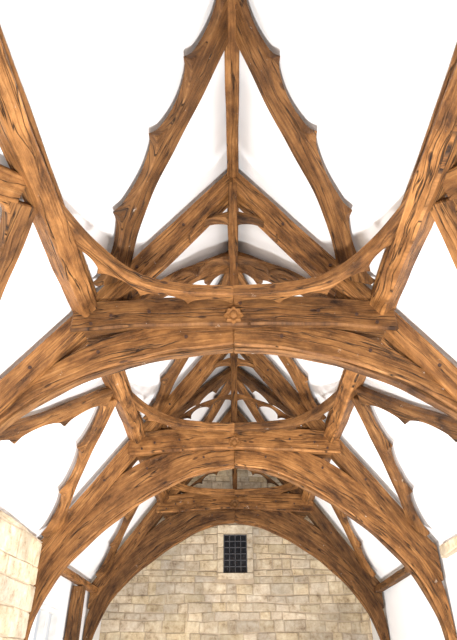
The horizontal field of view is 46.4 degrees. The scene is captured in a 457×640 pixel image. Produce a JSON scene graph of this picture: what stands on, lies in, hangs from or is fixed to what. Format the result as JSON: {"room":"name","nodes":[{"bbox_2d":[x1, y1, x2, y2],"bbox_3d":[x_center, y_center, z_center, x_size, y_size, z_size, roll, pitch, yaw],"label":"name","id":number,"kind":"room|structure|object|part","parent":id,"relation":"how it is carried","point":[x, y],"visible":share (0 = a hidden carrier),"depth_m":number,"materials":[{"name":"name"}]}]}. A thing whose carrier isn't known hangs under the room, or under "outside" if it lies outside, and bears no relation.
{"room":"medieval great hall","nodes":[
{"label":"medieval great hall","id":0,"kind":"room"},
{"bbox_2d":[0,510,42,639],"bbox_3d":[-2.768,1.873,2.848,0.046,3.331,9.759,0,-34,1],"label":"stone wall","id":1,"kind":"structure","parent":0,"point":[13,621],"depth_m":6.82,"materials":[{"name":"stone"}]},
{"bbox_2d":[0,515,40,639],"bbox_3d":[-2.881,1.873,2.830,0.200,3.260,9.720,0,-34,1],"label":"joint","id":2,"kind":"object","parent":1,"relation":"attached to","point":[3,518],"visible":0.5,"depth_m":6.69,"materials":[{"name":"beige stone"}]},
{"bbox_2d":[0,173,456,433],"bbox_3d":[0.057,0.247,5.619,5.990,5.329,0.374,0,-34,1],"label":"roof truss","id":3,"kind":"object","parent":1,"relation":"attached to","point":[127,330],"visible":0.88,"depth_m":5.61,"materials":[{"name":"brown wood"}]},
{"bbox_2d":[0,201,35,300],"bbox_3d":[-2.185,0.074,4.608,0.325,1.590,2.112,18,-38,-25],"label":"brace","id":4,"kind":"object","parent":3,"relation":"attached to","point":[15,226],"visible":0.94,"depth_m":4.39,"materials":[{"name":"brown wood"}]},
{"bbox_2d":[0,386,112,443],"bbox_3d":[-2.165,1.175,6.240,0.336,1.598,2.109,-19,-38,26],"label":"brace","id":5,"kind":"object","parent":3,"relation":"attached to","point":[64,413],"visible":0.93,"depth_m":6.40,"materials":[{"name":"brown wood"}]},
{"bbox_2d":[0,26,171,518],"bbox_3d":[-1.541,0.343,6.545,0.315,0.400,16.000,0,-34,1],"label":"purlin","id":6,"kind":"object","parent":3,"relation":"on","point":[21,144],"visible":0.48,"depth_m":4.45,"materials":[{"name":"brown wood"}]},
{"bbox_2d":[59,200,232,303],"bbox_3d":[-0.927,-0.540,5.315,2.269,0.123,0.656,25,-41,-32],"label":"brace","id":7,"kind":"object","parent":6,"relation":"attached to","point":[106,263],"visible":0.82,"depth_m":5.46,"materials":[{"name":"brown wood"}]},
{"bbox_2d":[171,483,234,496],"bbox_3d":[-0.844,3.542,11.367,2.268,0.123,0.659,25,-41,-32],"label":"brace","id":8,"kind":"object","parent":6,"relation":"attached to","point":[212,492],"visible":0.59,"depth_m":11.63,"materials":[{"name":"brown wood"}]},
{"bbox_3d":[-1.416,1.359,4.918,2.945,2.676,0.108,0,-34,1],"label":"arch moulding","id":9,"kind":"part","parent":3,"relation":"part of","materials":[{"name":"brown wood"}]},
{"bbox_2d":[93,0,227,285],"bbox_3d":[-0.661,-1.835,5.506,0.505,2.207,2.799,19,-38,-26],"label":"brace","id":10,"kind":"object","parent":3,"relation":"attached to","point":[201,63],"visible":0.91,"depth_m":5.44,"materials":[{"name":"brown wood"}]},
{"bbox_2d":[145,251,238,298],"bbox_3d":[-0.624,-0.541,7.426,0.525,2.167,2.387,-26,-42,33],"label":"brace","id":11,"kind":"object","parent":3,"relation":"attached to","point":[208,275],"visible":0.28,"depth_m":7.80,"materials":[{"name":"brown wood"}]},
{"bbox_2d":[224,0,238,393],"bbox_3d":[0.066,-1.470,7.746,0.162,0.304,16.000,0,-34,1],"label":"ridge beam","id":12,"kind":"structure","parent":3,"relation":"on","point":[231,52],"depth_m":5.94,"materials":[{"name":"brown wood"}]},
{"bbox_2d":[227,251,321,296],"bbox_3d":[0.758,-0.553,7.405,0.515,2.176,2.367,25,-41,-32],"label":"brace","id":13,"kind":"object","parent":3,"relation":"attached to","point":[258,275],"visible":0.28,"depth_m":7.80,"materials":[{"name":"brown wood"}]},
{"bbox_2d":[236,0,374,284],"bbox_3d":[0.740,-1.839,5.493,0.494,2.208,2.804,-20,-39,27],"label":"brace","id":14,"kind":"object","parent":3,"relation":"attached to","point":[263,64],"visible":0.88,"depth_m":5.43,"materials":[{"name":"brown wood"}]},
{"bbox_2d":[233,197,406,302],"bbox_3d":[1.026,-0.553,5.296,2.265,0.123,0.662,-26,-42,33],"label":"brace","id":15,"kind":"object","parent":3,"relation":"attached to","point":[359,262],"visible":0.8,"depth_m":5.46,"materials":[{"name":"brown wood"}]},
{"bbox_3d":[1.530,1.348,4.883,2.947,2.681,0.108,0,-34,1],"label":"arch moulding","id":16,"kind":"part","parent":3,"relation":"part of","materials":[{"name":"brown wood"}]},
{"bbox_2d":[299,43,456,517],"bbox_3d":[1.671,0.322,6.514,0.316,0.399,16.000,0,-34,1],"label":"purlin","id":17,"kind":"object","parent":3,"relation":"on","point":[438,152],"visible":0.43,"depth_m":4.57,"materials":[{"name":"brown wood"}]},
{"bbox_2d":[234,389,338,432],"bbox_3d":[1.067,1.489,8.323,2.268,0.123,0.656,-26,-42,33],"label":"brace","id":18,"kind":"object","parent":17,"relation":"attached to","point":[316,413],"visible":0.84,"depth_m":8.52,"materials":[{"name":"brown wood"}]},
{"bbox_2d":[356,385,456,441],"bbox_3d":[2.298,1.150,6.199,0.327,1.601,2.109,18,-38,-25],"label":"brace","id":19,"kind":"object","parent":3,"relation":"attached to","point":[406,412],"visible":0.95,"depth_m":6.42,"materials":[{"name":"brown wood"}]},
{"bbox_2d":[430,197,456,268],"bbox_3d":[2.275,0.042,4.569,0.345,1.604,2.107,-19,-39,26],"label":"brace","id":20,"kind":"object","parent":3,"relation":"attached to","point":[443,212],"visible":0.89,"depth_m":4.36,"materials":[{"name":"brown wood"}]},
{"bbox_3d":[0.001,-2.385,1.702,5.988,5.313,0.374,0,-34,1],"label":"roof truss","id":21,"kind":"object","parent":1,"relation":"on","visible":0},
{"bbox_2d":[0,164,25,212],"bbox_3d":[-2.222,-1.171,2.767,0.321,1.636,3.038,-12,-36,17],"label":"brace","id":22,"kind":"object","parent":21,"relation":"attached to","point":[12,185],"visible":0.78,"depth_m":4.11,"materials":[{"name":"brown wood"}]},
{"bbox_2d":[442,166,456,213],"bbox_3d":[2.254,-1.198,2.723,0.313,1.633,3.046,11,-36,-16],"label":"brace","id":23,"kind":"object","parent":21,"relation":"attached to","point":[449,184],"visible":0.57,"depth_m":4.12,"materials":[{"name":"brown wood"}]},
{"bbox_2d":[28,613,37,639],"bbox_3d":[-3.110,1.866,2.856,0.300,3.300,11.550,0,-34,1],"label":"wall","id":24,"kind":"structure","parent":0,"point":[31,634],"depth_m":7.88,"materials":[{"name":"paint"}]},
{"bbox_2d":[24,352,456,639],"bbox_3d":[0.097,2.290,8.643,6.000,5.306,0.388,0,-34,1],"label":"roof truss","id":25,"kind":"object","parent":24,"relation":"attached to","point":[172,457],"visible":0.85,"depth_m":8.47,"materials":[{"name":"brown wood"}]},
{"bbox_2d":[41,397,116,537],"bbox_3d":[-2.144,2.115,7.635,0.339,1.604,2.111,18,-38,-25],"label":"brace","id":26,"kind":"object","parent":25,"relation":"attached to","point":[86,447],"visible":0.94,"depth_m":7.59,"materials":[{"name":"brown wood"}]},
{"bbox_3d":[-1.374,3.411,7.936,2.945,2.653,0.108,0,-34,1],"label":"arch moulding","id":27,"kind":"part","parent":25,"relation":"part of","materials":[{"name":"brown wood"}]},
{"bbox_2d":[129,390,233,432],"bbox_3d":[-0.888,1.503,8.344,2.266,0.123,0.661,25,-41,-32],"label":"brace","id":28,"kind":"object","parent":25,"relation":"attached to","point":[150,412],"visible":0.82,"depth_m":8.53,"materials":[{"name":"brown wood"}]},
{"bbox_2d":[143,274,228,420],"bbox_3d":[-0.603,0.354,8.752,0.515,2.174,2.373,25,-41,-32],"label":"brace","id":29,"kind":"object","parent":25,"relation":"attached to","point":[167,382],"visible":0.39,"depth_m":8.74,"materials":[{"name":"brown wood"}]},
{"bbox_2d":[175,366,238,417],"bbox_3d":[-0.584,1.503,10.452,0.519,2.168,2.375,-26,-42,33],"label":"brace","id":30,"kind":"object","parent":25,"relation":"attached to","point":[214,384],"visible":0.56,"depth_m":10.55,"materials":[{"name":"brown wood"}]},
{"bbox_2d":[237,367,293,417],"bbox_3d":[0.803,1.490,10.440,0.528,2.168,2.378,25,-41,-32],"label":"brace","id":31,"kind":"object","parent":25,"relation":"attached to","point":[253,384],"visible":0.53,"depth_m":10.54,"materials":[{"name":"brown wood"}]},
{"bbox_2d":[238,273,326,419],"bbox_3d":[0.779,0.349,8.737,0.508,2.170,2.371,-26,-42,33],"label":"brace","id":32,"kind":"object","parent":25,"relation":"attached to","point":[300,381],"visible":0.41,"depth_m":8.71,"materials":[{"name":"brown wood"}]},
{"bbox_3d":[1.574,3.391,7.908,2.951,2.658,0.108,0,-34,1],"label":"arch moulding","id":33,"kind":"part","parent":25,"relation":"part of","materials":[{"name":"brown wood"}]},
{"bbox_2d":[352,395,429,535],"bbox_3d":[2.319,2.082,7.591,0.330,1.590,2.106,-19,-39,26],"label":"brace","id":34,"kind":"object","parent":25,"relation":"attached to","point":[382,445],"visible":0.96,"depth_m":7.54,"materials":[{"name":"brown wood"}]},
{"bbox_2d":[43,566,68,609],"bbox_3d":[-3.035,4.381,8.909,0.300,0.700,1.300,0,-34,1],"label":"wall","id":35,"kind":"structure","parent":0,"point":[55,598],"depth_m":9.03,"materials":[{"name":"white paint"}]},
{"bbox_2d":[36,606,49,639],"bbox_3d":[-2.985,5.293,8.294,0.120,1.500,0.080,0,-34,1],"label":"mullion","id":36,"kind":"object","parent":35,"relation":"attached to","point":[42,624],"visible":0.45,"depth_m":8.53,"materials":[{"name":"paint"}]},
{"bbox_2d":[44,566,100,639],"bbox_3d":[-3.009,6.703,10.027,0.300,3.300,3.150,0,-34,1],"label":"wall","id":37,"kind":"structure","parent":0,"point":[63,615],"depth_m":9.58,"materials":[{"name":"white paint"}]},
{"bbox_2d":[39,604,57,614],"bbox_3d":[-2.985,4.704,8.691,0.100,0.070,1.300,0,-34,1],"label":"transom","id":38,"kind":"object","parent":37,"relation":"attached to","point":[43,607],"visible":0.56,"depth_m":8.79,"materials":[{"name":"paint"}]},
{"bbox_2d":[47,610,59,639],"bbox_3d":[-2.978,5.634,8.800,0.120,1.500,0.080,0,-34,1],"label":"mullion","id":39,"kind":"object","parent":37,"relation":"attached to","point":[52,633],"visible":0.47,"depth_m":9.05,"materials":[{"name":"paint"}]},
{"bbox_2d":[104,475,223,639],"bbox_3d":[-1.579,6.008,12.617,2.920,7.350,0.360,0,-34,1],"label":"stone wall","id":40,"kind":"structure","parent":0,"point":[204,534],"depth_m":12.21,"materials":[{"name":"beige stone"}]},
{"bbox_2d":[0,0,456,610],"bbox_3d":[0.067,0.205,6.737,7.402,5.145,16.800,0,-34,1],"label":"ceiling","id":41,"kind":"structure","parent":0,"point":[97,77],"depth_m":5.24,"materials":[{"name":"paint"}]},
{"bbox_2d":[224,469,246,534],"bbox_3d":[0.161,4.118,13.867,0.560,2.820,0.360,0,-34,1],"label":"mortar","id":42,"kind":"object","parent":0,"point":[230,481],"visible":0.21,"depth_m":13.57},
{"bbox_2d":[99,469,372,639],"bbox_3d":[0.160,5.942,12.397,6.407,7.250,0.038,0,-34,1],"label":"stone wall","id":43,"kind":"structure","parent":0,"point":[176,624],"depth_m":12.12,"materials":[{"name":"stone"}]},
{"bbox_2d":[370,528,456,639],"bbox_3d":[3.215,3.069,4.640,0.300,3.300,16.400,0,-34,1],"label":"wall","id":44,"kind":"structure","parent":0,"point":[409,615],"depth_m":8.89,"materials":[{"name":"paint"}]},
{"bbox_2d":[83,408,389,639],"bbox_3d":[0.145,4.330,11.670,5.978,5.328,0.376,0,-34,1],"label":"roof truss","id":45,"kind":"object","parent":44,"relation":"attached to","point":[278,514],"visible":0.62,"depth_m":11.43,"materials":[{"name":"brown wood"}]},
{"bbox_2d":[61,568,97,592],"bbox_3d":[-2.740,4.521,9.384,0.152,0.114,3.450,0,-34,1],"label":"wall plate","id":46,"kind":"object","parent":45,"relation":"attached to","point":[68,574],"visible":0.66,"depth_m":9.56,"materials":[{"name":"brown wood"}]},
{"bbox_2d":[96,505,138,577],"bbox_3d":[-2.100,4.156,10.663,0.338,1.603,2.111,18,-38,-25],"label":"brace","id":47,"kind":"object","parent":45,"relation":"attached to","point":[107,563],"visible":0.72,"depth_m":10.71,"materials":[{"name":"brown wood"}]},
{"bbox_3d":[-1.330,5.458,10.957,2.944,2.661,0.108,0,-34,1],"label":"arch moulding","id":48,"kind":"part","parent":45,"relation":"part of","materials":[{"name":"brown wood"}]},
{"bbox_2d":[203,380,230,421],"bbox_3d":[-0.564,2.399,11.777,0.518,2.169,2.376,24,-41,-32],"label":"brace","id":49,"kind":"object","parent":45,"relation":"attached to","point":[226,389],"visible":0.33,"depth_m":11.67,"materials":[{"name":"brown wood"}]},
{"bbox_2d":[237,380,264,421],"bbox_3d":[0.820,2.386,11.763,0.517,2.173,2.383,-26,-42,33],"label":"brace","id":50,"kind":"object","parent":45,"relation":"attached to","point":[241,389],"visible":0.24,"depth_m":11.67,"materials":[{"name":"brown wood"}]},
{"bbox_2d":[235,483,298,496],"bbox_3d":[1.112,3.530,11.349,2.265,0.123,0.660,-26,-42,33],"label":"brace","id":51,"kind":"object","parent":45,"relation":"attached to","point":[280,489],"visible":0.64,"depth_m":11.61,"materials":[{"name":"brown wood"}]},
{"bbox_3d":[1.619,5.428,10.937,2.954,2.658,0.108,0,-34,1],"label":"arch moulding","id":52,"kind":"part","parent":45,"relation":"part of","materials":[{"name":"brown wood"}]},
{"bbox_2d":[331,505,375,576],"bbox_3d":[2.364,4.125,10.616,0.344,1.601,2.109,-19,-38,26],"label":"brace","id":53,"kind":"object","parent":45,"relation":"attached to","point":[356,545],"visible":0.71,"depth_m":10.63,"materials":[{"name":"brown wood"}]},
{"bbox_2d":[374,567,410,592],"bbox_3d":[2.980,4.483,9.329,0.150,0.114,3.450,0,-34,1],"label":"wall plate","id":54,"kind":"object","parent":45,"relation":"attached to","point":[401,574],"visible":0.67,"depth_m":9.56,"materials":[{"name":"brown wood"}]},
{"bbox_2d":[439,536,456,557],"bbox_3d":[3.036,2.755,6.784,0.115,0.160,2.000,0,-34,1],"label":"stone ledge","id":55,"kind":"object","parent":44,"relation":"attached to","point":[448,548],"visible":1,"depth_m":7.29,"materials":[{"name":"stone"}]},
{"bbox_3d":[0.065,4.541,3.692,6.800,0.200,17.000,0,-34,1],"label":"floor","id":56,"kind":"structure","parent":0,"visible":0},
{"bbox_2d":[64,586,85,639],"bbox_3d":[-2.743,6.149,8.956,0.208,3.020,0.285,0,-34,1],"label":"timber post","id":57,"kind":"object","parent":56,"relation":"on","point":[72,632],"visible":1,"depth_m":9.46,"materials":[{"name":"brown wood"}]},
{"bbox_2d":[223,580,247,639],"bbox_3d":[0.161,7.526,11.569,0.560,3.660,0.360,0,-34,1],"label":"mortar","id":58,"kind":"object","parent":56,"relation":"on","point":[235,582],"visible":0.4,"depth_m":12.11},
{"bbox_2d":[223,535,246,572],"bbox_3d":[0.160,5.598,12.760,0.560,0.870,0.040,0,-34,1],"label":"glass","id":59,"kind":"object","parent":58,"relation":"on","point":[226,538],"depth_m":12.74,"materials":[{"name":"black glass"}]},
{"bbox_3d":[0.026,5.593,12.754,0.014,0.870,0.020,0,-34,1],"label":"lead glazing strip","id":60,"kind":"part","parent":59,"relation":"part of","materials":[{"name":"black metal"}]},
{"bbox_3d":[0.428,5.590,12.750,0.014,0.870,0.020,0,-34,1],"label":"lead glazing strip","id":61,"kind":"part","parent":59,"relation":"part of","materials":[{"name":"grey metal"}]},
{"bbox_2d":[217,573,253,579],"bbox_3d":[0.159,5.949,12.379,0.840,0.130,0.120,0,-34,1],"label":"sill","id":62,"kind":"structure","parent":58,"relation":"on","point":[220,576],"depth_m":12.34,"materials":[{"name":"stone"}]},
{"bbox_2d":[217,534,223,572],"bbox_3d":[-0.191,5.538,12.673,0.140,0.858,0.100,0,-34,1],"label":"jamb","id":63,"kind":"structure","parent":62,"relation":"on","point":[219,561],"depth_m":12.61,"materials":[{"name":"stone"}]},
{"bbox_2d":[218,525,251,533],"bbox_3d":[0.159,5.093,12.969,0.840,0.190,0.100,0,-34,1],"label":"lintel","id":64,"kind":"object","parent":63,"relation":"on","point":[222,529],"visible":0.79,"depth_m":12.92,"materials":[{"name":"stone"}]},
{"bbox_2d":[247,534,252,572],"bbox_3d":[0.509,5.534,12.666,0.140,0.858,0.100,0,-34,1],"label":"window frame","id":65,"kind":"structure","parent":62,"relation":"on","point":[249,561],"depth_m":12.61,"materials":[{"name":"stone"}]}
]}

